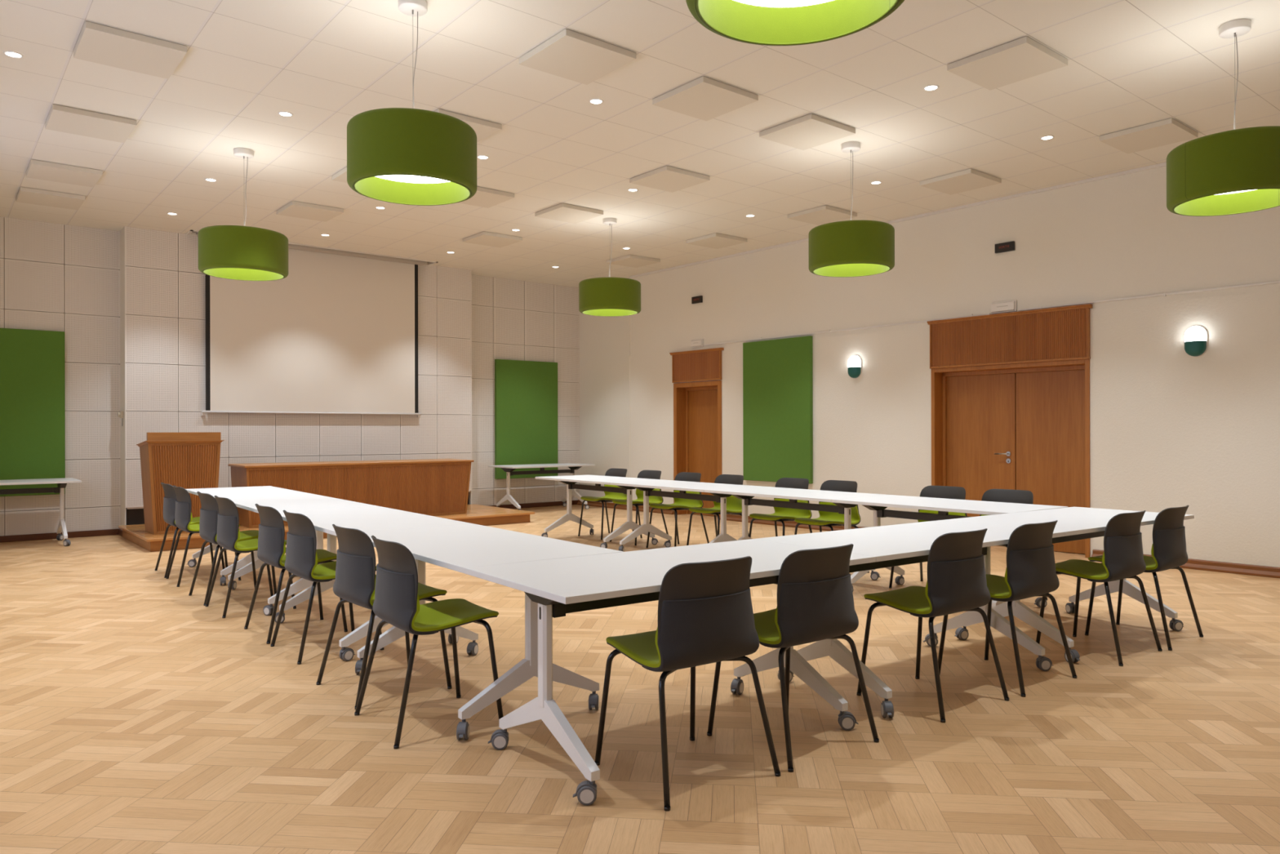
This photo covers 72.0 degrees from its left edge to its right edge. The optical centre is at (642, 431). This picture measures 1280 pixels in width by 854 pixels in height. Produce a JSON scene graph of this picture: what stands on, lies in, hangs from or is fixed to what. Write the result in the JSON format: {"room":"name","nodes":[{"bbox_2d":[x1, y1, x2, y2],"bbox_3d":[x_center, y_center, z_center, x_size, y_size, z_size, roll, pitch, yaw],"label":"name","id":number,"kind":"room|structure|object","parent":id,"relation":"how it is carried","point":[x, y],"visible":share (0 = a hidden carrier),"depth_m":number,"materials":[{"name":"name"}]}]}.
{"room":"conference room","nodes":[
{"label":"conference room","id":0,"kind":"room"},
{"bbox_2d":[0,216,119,535],"bbox_3d":[-7.692,-0.618,10.535,2.525,3.890,0.050,0,0,-39],"label":"wall","id":1,"kind":"structure","parent":0,"point":[54,277],"depth_m":11.01,"materials":[{"name":"paint"}]},
{"bbox_2d":[0,328,65,496],"bbox_3d":[-7.621,-0.226,10.516,1.227,2.005,0.065,0,0,-39],"label":"wall panel","id":2,"kind":"object","parent":1,"relation":"attached to","point":[33,406],"visible":0.84,"depth_m":10.66,"materials":[{"name":"green fabric"}]},
{"bbox_2d":[0,528,119,542],"bbox_3d":[-7.646,1.288,10.520,2.471,0.077,0.024,0,0,-39],"label":"baseboard","id":3,"kind":"structure","parent":1,"relation":"attached to","point":[107,531],"depth_m":10.84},
{"bbox_2d":[120,226,471,525],"bbox_3d":[-4.713,-0.625,12.701,4.839,3.890,0.355,0,0,-39],"label":"wall","id":4,"kind":"structure","parent":0,"point":[162,286],"depth_m":11.74,"materials":[{"name":"paint"}]},
{"bbox_2d":[117,411,123,426],"bbox_3d":[-6.589,-0.158,11.129,0.055,0.185,0.100,0,0,-39],"label":"wall switch","id":5,"kind":"object","parent":4,"relation":"attached to","point":[120,414],"visible":1,"depth_m":11.10,"materials":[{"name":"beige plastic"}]},
{"bbox_2d":[195,231,426,417],"bbox_3d":[-4.557,-1.440,12.483,3.200,2.460,0.177,0,0,-39],"label":"projection screen","id":6,"kind":"object","parent":4,"relation":"attached to","point":[338,334],"visible":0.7,"depth_m":12.48,"materials":[{"name":"fabric"}]},
{"bbox_2d":[185,230,438,265],"bbox_3d":[-4.520,-2.564,12.427,3.420,0.012,0.290,0,0,-39],"label":"casing","id":7,"kind":"structure","parent":4,"relation":"attached to","point":[189,231],"depth_m":12.57,"materials":[{"name":"white plastic"}]},
{"bbox_2d":[471,275,579,505],"bbox_3d":[-2.033,-0.630,15.146,2.415,3.890,0.050,0,0,-39],"label":"wall","id":8,"kind":"structure","parent":0,"point":[512,319],"depth_m":15.10,"materials":[{"name":"paint"}]},
{"bbox_2d":[494,359,558,479],"bbox_3d":[-1.974,-0.203,15.116,1.227,2.005,0.065,0,0,-39],"label":"wall panel","id":9,"kind":"object","parent":8,"relation":"attached to","point":[526,392],"visible":0.8,"depth_m":15.06,"materials":[{"name":"green fabric"}]},
{"bbox_2d":[487,500,577,508],"bbox_3d":[-2.022,1.276,15.102,2.360,0.077,0.024,0,0,-39],"label":"baseboard","id":10,"kind":"structure","parent":8,"relation":"attached to","point":[573,502],"depth_m":15.25,"materials":[{"name":"brown wood"}]},
{"bbox_2d":[0,504,1279,853],"bbox_3d":[-0.032,1.335,7.389,10.520,0.050,14.900,0,0,-39],"label":"floor","id":11,"kind":"structure","parent":0,"point":[136,717],"depth_m":3.87,"materials":[{"name":"brown wood"}]},
{"bbox_2d":[0,477,81,546],"bbox_3d":[-7.372,0.950,10.024,1.599,0.752,0.802,0,0,-39],"label":"folding table","id":12,"kind":"object","parent":11,"relation":"on","point":[61,482],"visible":1,"depth_m":10.26,"materials":[{"name":"white laminate"}]},
{"bbox_2d":[155,482,225,577],"bbox_3d":[-4.247,0.900,8.289,0.524,0.841,0.547,0,0,-37],"label":"chair","id":13,"kind":"object","parent":11,"relation":"on","point":[169,500],"visible":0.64,"depth_m":8.08,"materials":[{"name":"plastic"}]},
{"bbox_2d":[165,484,240,586],"bbox_3d":[-3.892,0.899,7.830,0.524,0.841,0.547,0,0,-37],"label":"chair","id":14,"kind":"object","parent":11,"relation":"on","point":[183,514],"visible":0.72,"depth_m":7.59,"materials":[{"name":"plastic"}]},
{"bbox_2d":[188,491,273,605],"bbox_3d":[-3.268,0.897,7.022,0.524,0.841,0.547,0,0,-38],"label":"chair","id":15,"kind":"object","parent":11,"relation":"on","point":[209,512],"visible":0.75,"depth_m":6.82,"materials":[{"name":"plastic"}]},
{"bbox_2d":[204,495,296,617],"bbox_3d":[-2.915,0.897,6.575,0.524,0.841,0.547,0,0,-38],"label":"chair","id":16,"kind":"object","parent":11,"relation":"on","point":[228,537],"visible":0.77,"depth_m":6.35,"materials":[{"name":"plastic"}]},
{"bbox_2d":[186,485,315,585],"bbox_3d":[-3.708,0.942,8.267,0.800,0.752,1.572,0,0,-37],"label":"folding table","id":17,"kind":"object","parent":11,"relation":"on","point":[263,491],"visible":0.42,"depth_m":8.12,"materials":[{"name":"white laminate"}]},
{"bbox_2d":[244,503,347,644],"bbox_3d":[-2.279,0.895,5.816,0.524,0.841,0.547,0,0,-38],"label":"chair","id":18,"kind":"object","parent":11,"relation":"on","point":[271,550],"visible":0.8,"depth_m":5.61,"materials":[{"name":"plastic"}]},
{"bbox_2d":[227,494,377,615],"bbox_3d":[-2.764,0.940,7.005,0.800,0.752,1.572,0,0,-37],"label":"folding table","id":19,"kind":"object","parent":11,"relation":"on","point":[300,502],"visible":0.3,"depth_m":6.81,"materials":[{"name":"white laminate"}]},
{"bbox_2d":[118,503,534,551],"bbox_3d":[-4.039,1.243,11.851,4.955,0.149,1.810,0,0,-39],"label":"stage platform","id":20,"kind":"object","parent":11,"relation":"on","point":[484,515],"visible":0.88,"depth_m":10.90,"materials":[{"name":"brown wood"}]},
{"bbox_2d":[136,431,224,534],"bbox_3d":[-5.449,0.592,10.400,0.824,1.158,0.572,0,0,-39],"label":"lectern","id":21,"kind":"object","parent":20,"relation":"on","point":[186,460],"visible":0.78,"depth_m":10.18,"materials":[{"name":"brown wood"}]},
{"bbox_2d":[227,458,474,528],"bbox_3d":[-3.821,0.789,11.854,3.078,0.758,0.756,0,0,-39],"label":"desk","id":22,"kind":"object","parent":20,"relation":"on","point":[427,486],"visible":0.73,"depth_m":11.65,"materials":[{"name":"brown wood"}]},
{"bbox_2d":[270,510,383,664],"bbox_3d":[-1.902,0.894,5.337,0.524,0.841,0.547,0,0,-38],"label":"chair","id":23,"kind":"object","parent":11,"relation":"on","point":[301,557],"visible":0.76,"depth_m":5.12,"materials":[{"name":"plastic"}]},
{"bbox_2d":[274,506,469,661],"bbox_3d":[-1.822,0.938,5.741,0.804,0.752,1.572,0,0,-37],"label":"folding table","id":24,"kind":"object","parent":11,"relation":"on","point":[373,517],"visible":0.5,"depth_m":5.60,"materials":[{"name":"white laminate"}]},
{"bbox_2d":[315,524,452,709],"bbox_3d":[-1.320,0.893,4.528,0.524,0.841,0.547,0,0,-39],"label":"chair","id":25,"kind":"object","parent":11,"relation":"on","point":[354,583],"visible":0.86,"depth_m":4.33,"materials":[{"name":"plastic"}]},
{"bbox_2d":[354,535,503,748],"bbox_3d":[-0.965,0.892,4.008,0.524,0.841,0.547,0,0,-35],"label":"chair","id":26,"kind":"object","parent":11,"relation":"on","point":[396,602],"visible":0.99,"depth_m":3.84,"materials":[{"name":"plastic"}]},
{"bbox_2d":[355,523,622,739],"bbox_3d":[-0.877,0.936,4.480,0.800,0.752,1.572,0,0,-37],"label":"folding table","id":27,"kind":"object","parent":11,"relation":"on","point":[458,547],"visible":0.78,"depth_m":4.12,"materials":[{"name":"white laminate"}]},
{"bbox_2d":[488,462,595,510],"bbox_3d":[-1.663,0.937,14.677,1.599,0.752,0.800,0,0,-39],"label":"folding table","id":28,"kind":"object","parent":11,"relation":"on","point":[508,468],"visible":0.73,"depth_m":14.50,"materials":[{"name":"white laminate"}]},
{"bbox_2d":[535,475,662,548],"bbox_3d":[-0.524,0.935,10.464,0.802,0.752,1.542,0,0,-38],"label":"folding table","id":29,"kind":"object","parent":11,"relation":"on","point":[570,480],"visible":0.88,"depth_m":10.34,"materials":[{"name":"white laminate"}]},
{"bbox_2d":[577,467,634,539],"bbox_3d":[-0.454,0.891,10.980,0.524,0.841,0.547,0,0,-39],"label":"chair","id":30,"kind":"object","parent":11,"relation":"on","point":[609,496],"visible":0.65,"depth_m":11.02,"materials":[{"name":"fabric"}]},
{"bbox_2d":[609,470,668,545],"bbox_3d":[-0.040,0.890,10.440,0.524,0.841,0.547,0,0,-39],"label":"chair","id":31,"kind":"object","parent":11,"relation":"on","point":[651,474],"visible":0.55,"depth_m":10.47,"materials":[{"name":"fabric"}]},
{"bbox_2d":[464,538,875,805],"bbox_3d":[0.155,0.933,3.757,1.599,0.752,0.800,0,0,-36],"label":"folding table","id":32,"kind":"object","parent":11,"relation":"on","point":[559,587],"visible":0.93,"depth_m":3.52,"materials":[{"name":"white laminate"}]},
{"bbox_2d":[646,471,709,547],"bbox_3d":[0.392,0.889,9.863,0.524,0.841,0.547,0,0,-39],"label":"chair","id":33,"kind":"object","parent":11,"relation":"on","point":[679,504],"visible":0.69,"depth_m":9.89,"materials":[{"name":"fabric"}]},
{"bbox_2d":[608,480,760,551],"bbox_3d":[0.426,0.933,9.245,0.800,0.752,1.542,0,0,-38],"label":"folding table","id":34,"kind":"object","parent":11,"relation":"on","point":[646,486],"visible":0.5,"depth_m":9.24,"materials":[{"name":"white laminate"}]},
{"bbox_2d":[594,555,781,810],"bbox_3d":[0.156,0.890,3.405,0.547,0.841,0.524,0,0,-35],"label":"chair","id":35,"kind":"object","parent":11,"relation":"on","point":[705,613],"visible":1,"depth_m":3.22,"materials":[{"name":"grey plastic"}]},
{"bbox_2d":[686,474,748,545],"bbox_3d":[0.807,0.889,9.338,0.524,0.841,0.547,0,0,-39],"label":"chair","id":36,"kind":"object","parent":11,"relation":"on","point":[734,504],"visible":0.6,"depth_m":9.38,"materials":[{"name":"fabric"}]},
{"bbox_2d":[748,477,812,537],"bbox_3d":[1.360,0.887,8.627,0.524,0.841,0.547,0,0,-39],"label":"chair","id":37,"kind":"object","parent":11,"relation":"on","point":[780,514],"visible":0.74,"depth_m":8.69,"materials":[{"name":"fabric"}]},
{"bbox_2d":[706,543,879,772],"bbox_3d":[0.625,0.889,3.751,0.547,0.841,0.524,0,0,-38],"label":"chair","id":38,"kind":"object","parent":11,"relation":"on","point":[815,600],"visible":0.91,"depth_m":3.55,"materials":[{"name":"plastic"}]},
{"bbox_2d":[703,486,887,580],"bbox_3d":[1.376,0.931,8.025,0.800,0.752,1.542,0,0,-38],"label":"folding table","id":39,"kind":"object","parent":11,"relation":"on","point":[746,494],"visible":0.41,"depth_m":7.89,"materials":[{"name":"white laminate"}]},
{"bbox_2d":[794,480,869,573],"bbox_3d":[1.723,0.886,8.174,0.524,0.841,0.547,0,0,-39],"label":"chair","id":40,"kind":"object","parent":11,"relation":"on","point":[828,519],"visible":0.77,"depth_m":8.24,"materials":[{"name":"fabric"}]},
{"bbox_2d":[753,520,1066,717],"bbox_3d":[1.450,0.931,4.700,1.599,0.752,0.800,0,0,-36],"label":"folding table","id":41,"kind":"object","parent":11,"relation":"on","point":[897,544],"visible":0.68,"depth_m":4.57,"materials":[{"name":"white laminate"}]},
{"bbox_2d":[888,485,966,588],"bbox_3d":[2.401,0.885,7.302,0.524,0.841,0.547,0,0,-39],"label":"chair","id":42,"kind":"object","parent":11,"relation":"on","point":[935,491],"visible":0.19,"depth_m":7.46,"materials":[{"name":"plastic"}]},
{"bbox_2d":[856,528,1009,722],"bbox_3d":[1.409,0.887,4.320,0.547,0.841,0.524,0,0,-37],"label":"chair","id":43,"kind":"object","parent":11,"relation":"on","point":[956,582],"visible":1,"depth_m":4.13,"materials":[{"name":"plastic"}]},
{"bbox_2d":[831,494,1067,607],"bbox_3d":[2.326,0.929,6.805,0.800,0.752,1.542,0,0,-38],"label":"folding table","id":44,"kind":"object","parent":11,"relation":"on","point":[877,504],"visible":0.43,"depth_m":6.84,"materials":[{"name":"white laminate"}]},
{"bbox_2d":[937,520,1077,697],"bbox_3d":[1.927,0.886,4.698,0.547,0.841,0.524,0,0,-38],"label":"chair","id":45,"kind":"object","parent":11,"relation":"on","point":[1030,570],"visible":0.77,"depth_m":4.48,"materials":[{"name":"plastic"}]},
{"bbox_2d":[980,488,1047,599],"bbox_3d":[2.760,0.884,6.854,0.524,0.841,0.547,0,0,-39],"label":"chair","id":46,"kind":"object","parent":11,"relation":"on","point":[1008,495],"visible":0.19,"depth_m":7.00,"materials":[{"name":"plastic"}]},
{"bbox_2d":[944,506,1194,662],"bbox_3d":[2.747,0.928,5.641,1.599,0.752,0.803,0,0,-36],"label":"folding table","id":47,"kind":"object","parent":11,"relation":"on","point":[1078,522],"visible":0.71,"depth_m":5.56,"materials":[{"name":"white laminate"}]},
{"bbox_2d":[1035,510,1162,666],"bbox_3d":[2.709,0.884,5.258,0.547,0.841,0.524,0,0,-39],"label":"chair","id":48,"kind":"object","parent":11,"relation":"on","point":[1122,557],"visible":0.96,"depth_m":5.06,"materials":[{"name":"plastic"}]},
{"bbox_2d":[1084,505,1203,650],"bbox_3d":[3.179,0.883,5.603,0.547,0.841,0.524,0,0,-40],"label":"chair","id":49,"kind":"object","parent":11,"relation":"on","point":[1168,550],"visible":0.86,"depth_m":5.38,"materials":[{"name":"plastic"}]},
{"bbox_2d":[0,0,1279,288],"bbox_3d":[-0.041,-2.715,7.389,10.520,0.270,14.900,0,0,-39],"label":"ceiling","id":50,"kind":"structure","parent":0,"point":[1131,64],"depth_m":7.02,"materials":[{"name":"paint"}]},
{"bbox_2d":[3,50,23,57],"bbox_3d":[-4.287,-2.568,6.009,0.116,0.006,0.116,0,0,-39],"label":"recessed light","id":51,"kind":"object","parent":50,"relation":"in","point":[9,53],"visible":1,"depth_m":6.00,"materials":[{"name":"white plastic"}]},
{"bbox_2d":[16,186,84,209],"bbox_3d":[-6.475,-2.543,9.644,0.576,0.046,0.576,0,0,-39],"label":"ceiling panel","id":52,"kind":"object","parent":50,"relation":"attached to","point":[25,195],"visible":1,"depth_m":9.56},
{"bbox_2d":[26,159,102,187],"bbox_3d":[-5.717,-2.544,8.714,0.576,0.046,0.576,0,0,-39],"label":"ceiling panel","id":53,"kind":"object","parent":50,"relation":"attached to","point":[39,170],"visible":1,"depth_m":8.65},
{"bbox_2d":[44,104,136,142],"bbox_3d":[-4.580,-2.547,7.318,0.576,0.046,0.576,0,0,-39],"label":"ceiling panel","id":54,"kind":"object","parent":50,"relation":"attached to","point":[60,118],"visible":1,"depth_m":7.25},
{"bbox_2d":[73,21,186,79],"bbox_3d":[-3.443,-2.549,5.923,0.576,0.046,0.576,0,0,-39],"label":"ceiling panel","id":55,"kind":"object","parent":50,"relation":"attached to","point":[97,43],"visible":1,"depth_m":5.86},
{"bbox_2d":[204,177,217,182],"bbox_3d":[-4.408,-2.567,9.007,0.116,0.006,0.116,0,0,-39],"label":"recessed light","id":56,"kind":"object","parent":50,"relation":"in","point":[206,179],"visible":1,"depth_m":9.00,"materials":[{"name":"white plastic"}]},
{"bbox_2d":[198,147,288,280],"bbox_3d":[-3.649,-2.003,8.076,0.754,1.138,0.754,0,0,-39],"label":"drum pendant","id":57,"kind":"object","parent":50,"relation":"hanging from","point":[235,252],"visible":1,"depth_m":7.80,"materials":[{"name":"green fabric"}]},
{"bbox_2d":[277,111,293,116],"bbox_3d":[-2.892,-2.571,7.146,0.116,0.006,0.116,0,0,-39],"label":"recessed light","id":58,"kind":"object","parent":50,"relation":"in","point":[284,113],"visible":1,"depth_m":7.14,"materials":[{"name":"white plastic"}]},
{"bbox_2d":[276,200,343,222],"bbox_3d":[-3.857,-2.549,10.230,0.576,0.046,0.576,0,0,-39],"label":"ceiling panel","id":59,"kind":"object","parent":50,"relation":"attached to","point":[293,209],"visible":1,"depth_m":10.15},
{"bbox_2d":[332,166,347,182],"bbox_3d":[-2.720,-2.551,8.834,0.576,0.046,0.576,0,0,-39],"label":"ceiling panel","id":60,"kind":"object","parent":50,"relation":"attached to","point":[341,176],"visible":0.21,"depth_m":8.78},
{"bbox_2d":[346,0,476,205],"bbox_3d":[-1.375,-2.008,5.285,0.754,1.138,0.754,0,0,-39],"label":"drum pendant","id":61,"kind":"object","parent":50,"relation":"hanging from","point":[406,156],"visible":1,"depth_m":5.01,"materials":[{"name":"green fabric"}]},
{"bbox_2d":[375,174,450,183],"bbox_3d":[-1.374,-1.580,5.285,0.671,0.001,0.671,0,0,-42],"label":"diffuser","id":62,"kind":"object","parent":61,"relation":"attached to","point":[392,179],"depth_m":5.53,"materials":[{"name":"plastic"}]},
{"bbox_2d":[434,108,502,142],"bbox_3d":[-1.583,-2.554,7.439,0.576,0.046,0.576,0,0,-39],"label":"ceiling panel","id":63,"kind":"object","parent":50,"relation":"attached to","point":[483,129],"visible":0.39,"depth_m":7.32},
{"bbox_2d":[476,155,488,159],"bbox_3d":[-1.496,-2.574,8.283,0.116,0.006,0.116,0,0,-39],"label":"recessed light","id":64,"kind":"object","parent":50,"relation":"in","point":[480,157],"visible":0.99,"depth_m":8.28,"materials":[{"name":"white plastic"}]},
{"bbox_2d":[458,186,514,208],"bbox_3d":[-1.789,-2.553,9.592,0.576,0.046,0.576,0,0,-39],"label":"ceiling panel","id":65,"kind":"object","parent":50,"relation":"attached to","point":[483,197],"visible":0.61,"depth_m":9.56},
{"bbox_2d":[462,231,522,247],"bbox_3d":[-1.996,-2.553,11.746,0.576,0.046,0.576,0,0,-39],"label":"ceiling panel","id":66,"kind":"object","parent":50,"relation":"attached to","point":[486,238],"visible":1,"depth_m":11.67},
{"bbox_2d":[534,203,603,223],"bbox_3d":[-0.859,-2.555,10.350,0.576,0.046,0.576,0,0,-39],"label":"ceiling panel","id":67,"kind":"object","parent":50,"relation":"attached to","point":[564,212],"visible":1,"depth_m":10.29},
{"bbox_2d":[519,28,635,84],"bbox_3d":[-0.446,-2.556,6.043,0.576,0.046,0.576,0,0,-39],"label":"ceiling panel","id":68,"kind":"object","parent":50,"relation":"attached to","point":[570,55],"visible":1,"depth_m":5.99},
{"bbox_2d":[588,97,603,104],"bbox_3d":[-0.359,-2.576,6.888,0.116,0.006,0.116,0,0,-39],"label":"recessed light","id":69,"kind":"object","parent":50,"relation":"in","point":[595,101],"visible":1,"depth_m":6.89,"materials":[{"name":"white plastic"}]},
{"bbox_2d":[578,217,640,316],"bbox_3d":[-0.393,-2.010,10.729,0.754,1.138,0.754,0,0,-39],"label":"drum pendant","id":70,"kind":"object","parent":50,"relation":"hanging from","point":[609,296],"visible":1,"depth_m":10.43,"materials":[{"name":"green fabric"}]},
{"bbox_2d":[606,254,660,267],"bbox_3d":[-0.135,-2.557,13.262,0.576,0.046,0.576,0,0,-39],"label":"ceiling panel","id":71,"kind":"object","parent":50,"relation":"attached to","point":[629,260],"visible":1,"depth_m":13.17,"materials":[{"name":"white"}]},
{"bbox_2d":[629,165,709,192],"bbox_3d":[0.278,-2.558,8.955,0.576,0.046,0.576,0,0,-39],"label":"ceiling panel","id":72,"kind":"object","parent":50,"relation":"attached to","point":[669,179],"visible":1,"depth_m":8.89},
{"bbox_2d":[652,75,758,120],"bbox_3d":[0.485,-2.558,6.801,0.576,0.046,0.576,0,0,-39],"label":"ceiling panel","id":73,"kind":"object","parent":50,"relation":"attached to","point":[704,98],"visible":1,"depth_m":6.73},
{"bbox_2d":[686,232,746,248],"bbox_3d":[1.002,-2.559,11.866,0.576,0.046,0.576,0,0,-39],"label":"ceiling panel","id":74,"kind":"object","parent":50,"relation":"attached to","point":[716,241],"visible":1,"depth_m":11.78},
{"bbox_2d":[685,0,904,45],"bbox_3d":[0.520,-2.012,2.960,0.754,1.138,0.754,0,0,-39],"label":"drum pendant","id":75,"kind":"object","parent":50,"relation":"hanging from","point":[757,22],"visible":1,"depth_m":3.25,"materials":[{"name":"green fabric"}]},
{"bbox_2d":[733,0,833,7],"bbox_3d":[0.521,-1.584,2.960,0.671,0.001,0.671,0,0,-36],"label":"diffuser","id":76,"kind":"object","parent":75,"relation":"attached to","point":[737,3],"depth_m":3.26,"materials":[{"name":"plastic"}]},
{"bbox_2d":[759,113,855,150],"bbox_3d":[1.415,-2.560,7.559,0.576,0.046,0.576,0,0,-39],"label":"ceiling panel","id":77,"kind":"object","parent":50,"relation":"attached to","point":[810,131],"visible":1,"depth_m":7.49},
{"bbox_2d":[787,204,857,225],"bbox_3d":[2.139,-2.562,10.471,0.576,0.046,0.576,0,0,-39],"label":"ceiling panel","id":78,"kind":"object","parent":50,"relation":"attached to","point":[823,215],"visible":0.96,"depth_m":10.39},
{"bbox_2d":[808,141,894,277],"bbox_3d":[1.881,-2.015,7.938,0.754,1.138,0.754,0,0,-39],"label":"drum pendant","id":79,"kind":"object","parent":50,"relation":"hanging from","point":[846,248],"visible":1,"depth_m":7.66,"materials":[{"name":"green fabric"}]},
{"bbox_2d":[870,181,881,184],"bbox_3d":[2.431,-2.582,9.162,0.116,0.006,0.116,0,0,-39],"label":"recessed light","id":80,"kind":"object","parent":50,"relation":"in","point":[872,182],"visible":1,"depth_m":9.15,"materials":[{"name":"white plastic"}]},
{"bbox_2d":[923,84,938,91],"bbox_3d":[2.173,-2.582,6.629,0.116,0.006,0.116,0,0,-39],"label":"recessed light","id":81,"kind":"object","parent":50,"relation":"in","point":[930,87],"visible":1,"depth_m":6.62,"materials":[{"name":"white plastic"}]},
{"bbox_2d":[920,168,1001,195],"bbox_3d":[3.276,-2.564,9.075,0.576,0.046,0.576,0,0,-39],"label":"ceiling panel","id":82,"kind":"object","parent":50,"relation":"attached to","point":[968,180],"visible":1,"depth_m":9.00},
{"bbox_2d":[946,35,1067,90],"bbox_3d":[2.552,-2.563,6.164,0.576,0.046,0.576,0,0,-39],"label":"ceiling panel","id":83,"kind":"object","parent":50,"relation":"attached to","point":[1023,58],"visible":1,"depth_m":6.10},
{"bbox_2d":[1040,135,1054,140],"bbox_3d":[3.568,-2.585,7.766,0.116,0.006,0.116,0,0,-39],"label":"recessed light","id":84,"kind":"object","parent":50,"relation":"in","point":[1046,137],"visible":1,"depth_m":7.76,"materials":[{"name":"white plastic"}]},
{"bbox_2d":[1099,118,1198,154],"bbox_3d":[4.413,-2.567,7.680,0.576,0.046,0.576,0,0,-39],"label":"ceiling panel","id":85,"kind":"object","parent":50,"relation":"attached to","point":[1166,131],"visible":1,"depth_m":7.62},
{"bbox_2d":[1166,18,1279,216],"bbox_3d":[3.776,-2.019,5.613,0.754,1.138,0.754,0,0,-39],"label":"drum pendant","id":86,"kind":"object","parent":50,"relation":"hanging from","point":[1233,171],"visible":1,"depth_m":5.42,"materials":[{"name":"green fabric"}]},
{"bbox_2d":[1215,189,1255,195],"bbox_3d":[3.777,-1.591,5.613,0.671,0.001,0.671,0,0,-42],"label":"diffuser","id":87,"kind":"object","parent":86,"relation":"attached to","point":[1246,192],"depth_m":5.87,"materials":[{"name":"plastic"}]},
{"bbox_2d":[578,165,1279,567],"bbox_3d":[3.646,-0.643,10.391,0.292,3.890,15.100,0,0,-40],"label":"wall","id":88,"kind":"structure","parent":0,"point":[1170,427],"depth_m":9.53,"materials":[{"name":"paint"}]},
{"bbox_2d":[577,499,673,514],"bbox_3d":[-0.332,1.265,14.813,0.049,0.092,2.523,0,0,-40],"label":"baseboard","id":89,"kind":"structure","parent":88,"relation":"attached to","point":[609,504],"depth_m":14.83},
{"bbox_2d":[628,276,630,477],"bbox_3d":[-0.196,-0.632,14.718,0.055,3.885,0.020,0,0,-40],"label":"trim","id":90,"kind":"structure","parent":88,"relation":"attached to","point":[628,277],"depth_m":14.70,"materials":[{"name":"paint"}]},
{"bbox_2d":[669,347,724,517],"bbox_3d":[0.921,0.037,13.532,0.320,2.542,1.136,0,0,-40],"label":"door","id":91,"kind":"structure","parent":88,"relation":"in","point":[697,406],"depth_m":13.66,"materials":[{"name":"brown wood"}]},
{"bbox_2d":[690,338,703,347],"bbox_3d":[0.837,-1.340,13.449,0.050,0.120,0.252,0,0,-40],"label":"emergency light","id":92,"kind":"object","parent":88,"relation":"attached to","point":[694,343],"visible":1,"depth_m":13.42,"materials":[{"name":"white plastic"}]},
{"bbox_2d":[691,295,702,303],"bbox_3d":[0.838,-2.006,13.458,0.031,0.103,0.211,0,0,-40],"label":"exit sign","id":93,"kind":"object","parent":88,"relation":"attached to","point":[695,300],"visible":1,"depth_m":13.44,"materials":[{"name":"black plastic"}]},
{"bbox_2d":[742,335,813,484],"bbox_3d":[1.864,-0.285,12.218,0.056,1.972,1.222,0,0,-40],"label":"wall panel","id":94,"kind":"object","parent":88,"relation":"attached to","point":[778,375],"visible":0.88,"depth_m":12.17,"materials":[{"name":"green fabric"}]},
{"bbox_2d":[720,514,863,531],"bbox_3d":[2.288,1.259,11.729,0.049,0.092,3.458,0,0,-40],"label":"baseboard","id":95,"kind":"structure","parent":88,"relation":"attached to","point":[729,517],"depth_m":12.08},
{"bbox_2d":[847,355,862,378],"bbox_3d":[2.693,-0.820,11.220,0.085,0.298,0.191,0,0,-40],"label":"wall lamp","id":96,"kind":"object","parent":88,"relation":"attached to","point":[854,364],"visible":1,"depth_m":11.18,"materials":[{"name":"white glass"}]},
{"bbox_2d":[847,355,861,367],"bbox_3d":[2.687,-0.891,11.215,0.070,0.144,0.179,0,0,-40],"label":"diffuser","id":97,"kind":"object","parent":96,"relation":"attached to","point":[854,361],"depth_m":11.17,"materials":[{"name":"white glass"}]},
{"bbox_2d":[629,162,1166,278],"bbox_3d":[4.046,-2.573,9.684,0.030,0.029,13.100,0,0,-40],"label":"trim","id":98,"kind":"structure","parent":88,"relation":"attached to","point":[1164,164],"depth_m":10.04,"materials":[{"name":"white paint"}]},
{"bbox_2d":[703,280,1279,346],"bbox_3d":[4.613,-1.317,9.023,0.028,0.034,11.360,0,0,-40],"label":"trim","id":99,"kind":"structure","parent":88,"relation":"attached to","point":[1273,282],"depth_m":9.34,"materials":[{"name":"white paint"}]},
{"bbox_2d":[991,300,1017,314],"bbox_3d":[3.990,-1.372,9.737,0.050,0.123,0.291,0,0,-40],"label":"emergency light","id":100,"kind":"object","parent":88,"relation":"attached to","point":[1011,305],"visible":1,"depth_m":9.71,"materials":[{"name":"white plastic"}]},
{"bbox_2d":[995,240,1014,253],"bbox_3d":[4.004,-2.031,9.732,0.031,0.100,0.217,0,0,-40],"label":"exit sign","id":101,"kind":"object","parent":88,"relation":"attached to","point":[1009,246],"visible":1,"depth_m":9.72,"materials":[{"name":"black plastic"}]},
{"bbox_2d":[926,303,1092,557],"bbox_3d":[4.081,0.001,9.793,0.295,2.600,1.864,0,0,-40],"label":"door","id":102,"kind":"structure","parent":88,"relation":"in","point":[1011,391],"depth_m":9.76,"materials":[{"name":"brown wood"}]},
{"bbox_2d":[1091,549,1279,577],"bbox_3d":[6.439,1.250,6.843,0.049,0.092,5.680,0,0,-40],"label":"baseboard","id":103,"kind":"structure","parent":88,"relation":"attached to","point":[1196,564],"depth_m":8.08,"materials":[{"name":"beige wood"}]},
{"bbox_2d":[1184,325,1208,356],"bbox_3d":[5.190,-0.846,8.280,0.085,0.295,0.191,0,0,-40],"label":"wall lamp","id":104,"kind":"object","parent":88,"relation":"attached to","point":[1196,344],"visible":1,"depth_m":8.24,"materials":[{"name":"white glass"}]},
{"bbox_2d":[1184,326,1206,342],"bbox_3d":[5.184,-0.918,8.275,0.070,0.139,0.179,0,0,-40],"label":"diffuser","id":105,"kind":"object","parent":104,"relation":"attached to","point":[1193,334],"depth_m":8.24,"materials":[{"name":"white glass"}]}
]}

